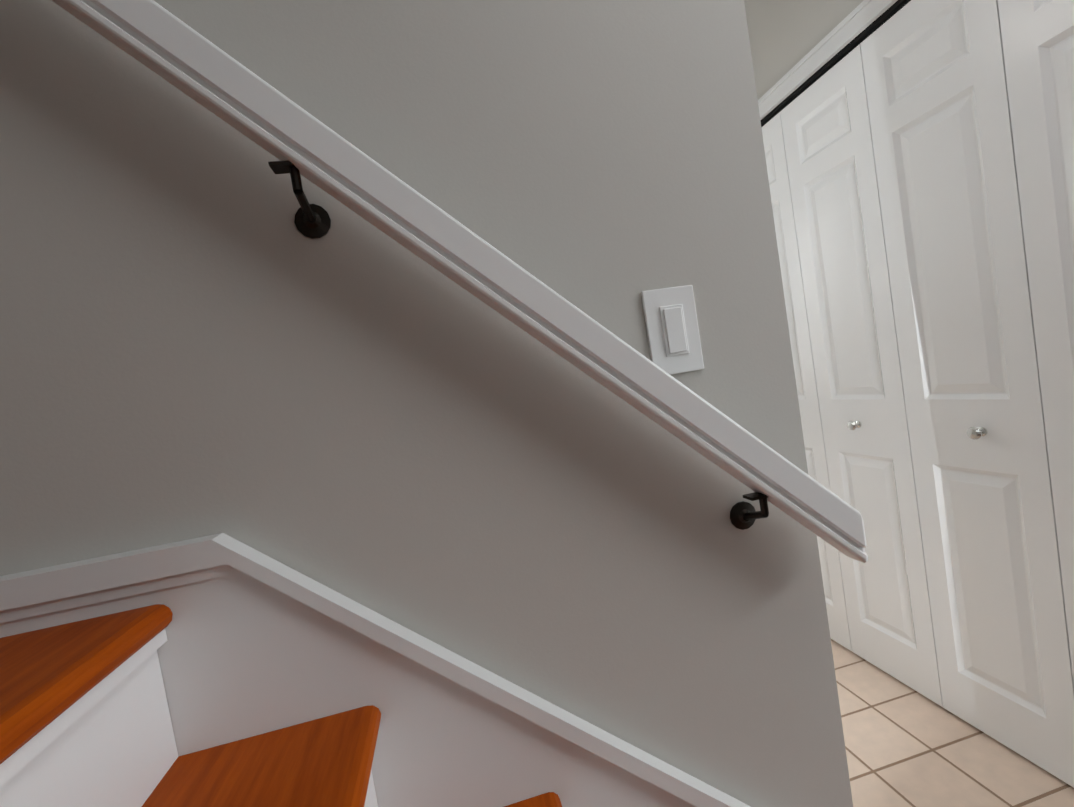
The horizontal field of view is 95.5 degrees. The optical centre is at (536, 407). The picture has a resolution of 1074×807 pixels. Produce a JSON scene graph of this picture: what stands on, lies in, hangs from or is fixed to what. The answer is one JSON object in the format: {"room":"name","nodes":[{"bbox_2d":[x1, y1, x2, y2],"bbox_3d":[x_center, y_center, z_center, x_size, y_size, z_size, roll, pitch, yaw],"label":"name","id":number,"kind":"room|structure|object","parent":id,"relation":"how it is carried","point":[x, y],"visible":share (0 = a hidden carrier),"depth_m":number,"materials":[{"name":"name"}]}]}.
{"room":"home staircase","nodes":[
{"label":"home staircase","id":0,"kind":"room"},
{"bbox_2d":[0,0,852,806],"bbox_3d":[-1.160,0.117,0.469,3.107,2.500,0.126,-10,3,-11],"label":"wall","id":1,"kind":"structure","parent":0,"point":[200,336],"depth_m":0.61,"materials":[{"name":"grey paint"}]},
{"bbox_2d":[0,533,750,806],"bbox_3d":[-1.033,0.812,0.426,3.104,1.091,0.029,-10,3,-11],"label":"stringer","id":2,"kind":"object","parent":1,"relation":"attached to","point":[257,643],"visible":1,"depth_m":0.57,"materials":[{"name":"white wood"}]},
{"bbox_2d":[52,0,867,562],"bbox_3d":[-0.073,-0.162,0.576,0.906,0.899,0.071,-10,3,-11],"label":"handrail","id":3,"kind":"object","parent":1,"relation":"attached to","point":[206,74],"visible":1,"depth_m":0.54,"materials":[{"name":"white wood"}]},
{"bbox_2d":[641,285,703,374],"bbox_3d":[0.185,-0.104,0.659,0.074,0.116,0.010,-10,3,-11],"label":"light switch","id":4,"kind":"object","parent":1,"relation":"attached to","point":[672,328],"visible":0.94,"depth_m":0.66,"materials":[{"name":"white plastic"}]},
{"bbox_2d":[744,0,863,99],"bbox_3d":[1.070,-0.302,1.702,0.126,2.500,2.170,-10,3,-11],"label":"wall","id":5,"kind":"structure","parent":0,"point":[785,36],"depth_m":1.67,"materials":[{"name":"grey paint"}]},
{"bbox_2d":[761,112,851,650],"bbox_3d":[1.018,-0.075,1.977,0.032,2.019,0.340,-10,3,-11],"label":"closet door","id":6,"kind":"structure","parent":5,"relation":"in","point":[789,258],"depth_m":1.85,"materials":[{"name":"white wood"}]},
{"bbox_2d":[758,0,910,126],"bbox_3d":[1.136,-0.104,1.478,0.147,2.111,1.502,-10,3,-11],"label":"trim","id":7,"kind":"structure","parent":5,"relation":"attached to","point":[861,22],"depth_m":1.50,"materials":[{"name":"white wood"}]},
{"bbox_2d":[780,44,942,706],"bbox_3d":[1.066,-0.066,1.637,0.068,2.019,0.340,-10,3,-11],"label":"closet door","id":8,"kind":"structure","parent":5,"relation":"in","point":[828,141],"depth_m":1.61,"materials":[{"name":"white wood"}]},
{"bbox_2d":[860,0,1073,787],"bbox_3d":[1.132,-0.061,1.301,0.068,2.019,0.340,-10,3,-11],"label":"closet door","id":9,"kind":"structure","parent":5,"relation":"in","point":[939,112],"depth_m":1.27,"materials":[{"name":"white wood"}]},
{"bbox_2d":[998,0,1073,682],"bbox_3d":[1.215,-0.058,0.969,0.032,2.019,0.340,-10,3,-11],"label":"closet door","id":10,"kind":"structure","parent":5,"relation":"in","point":[1038,42],"depth_m":1.07,"materials":[{"name":"white wood"}]},
{"bbox_2d":[831,639,1073,806],"bbox_3d":[0.871,1.024,1.692,7.200,0.050,2.406,-10,3,-11],"label":"floor","id":11,"kind":"structure","parent":0,"point":[906,745],"depth_m":1.37,"materials":[{"name":"tile"}]},
{"bbox_3d":[1.454,1.073,-1.279,7.200,0.050,3.650,-10,3,-11],"label":"floor","id":12,"kind":"structure","parent":0,"visible":0},
{"bbox_2d":[0,604,561,806],"bbox_3d":[-0.868,0.837,-0.014,3.250,1.031,0.920,-10,3,-11],"label":"stairs","id":13,"kind":"structure","parent":12,"relation":"on","point":[85,719],"depth_m":0.47,"materials":[{"name":"brown wood"}]}
]}

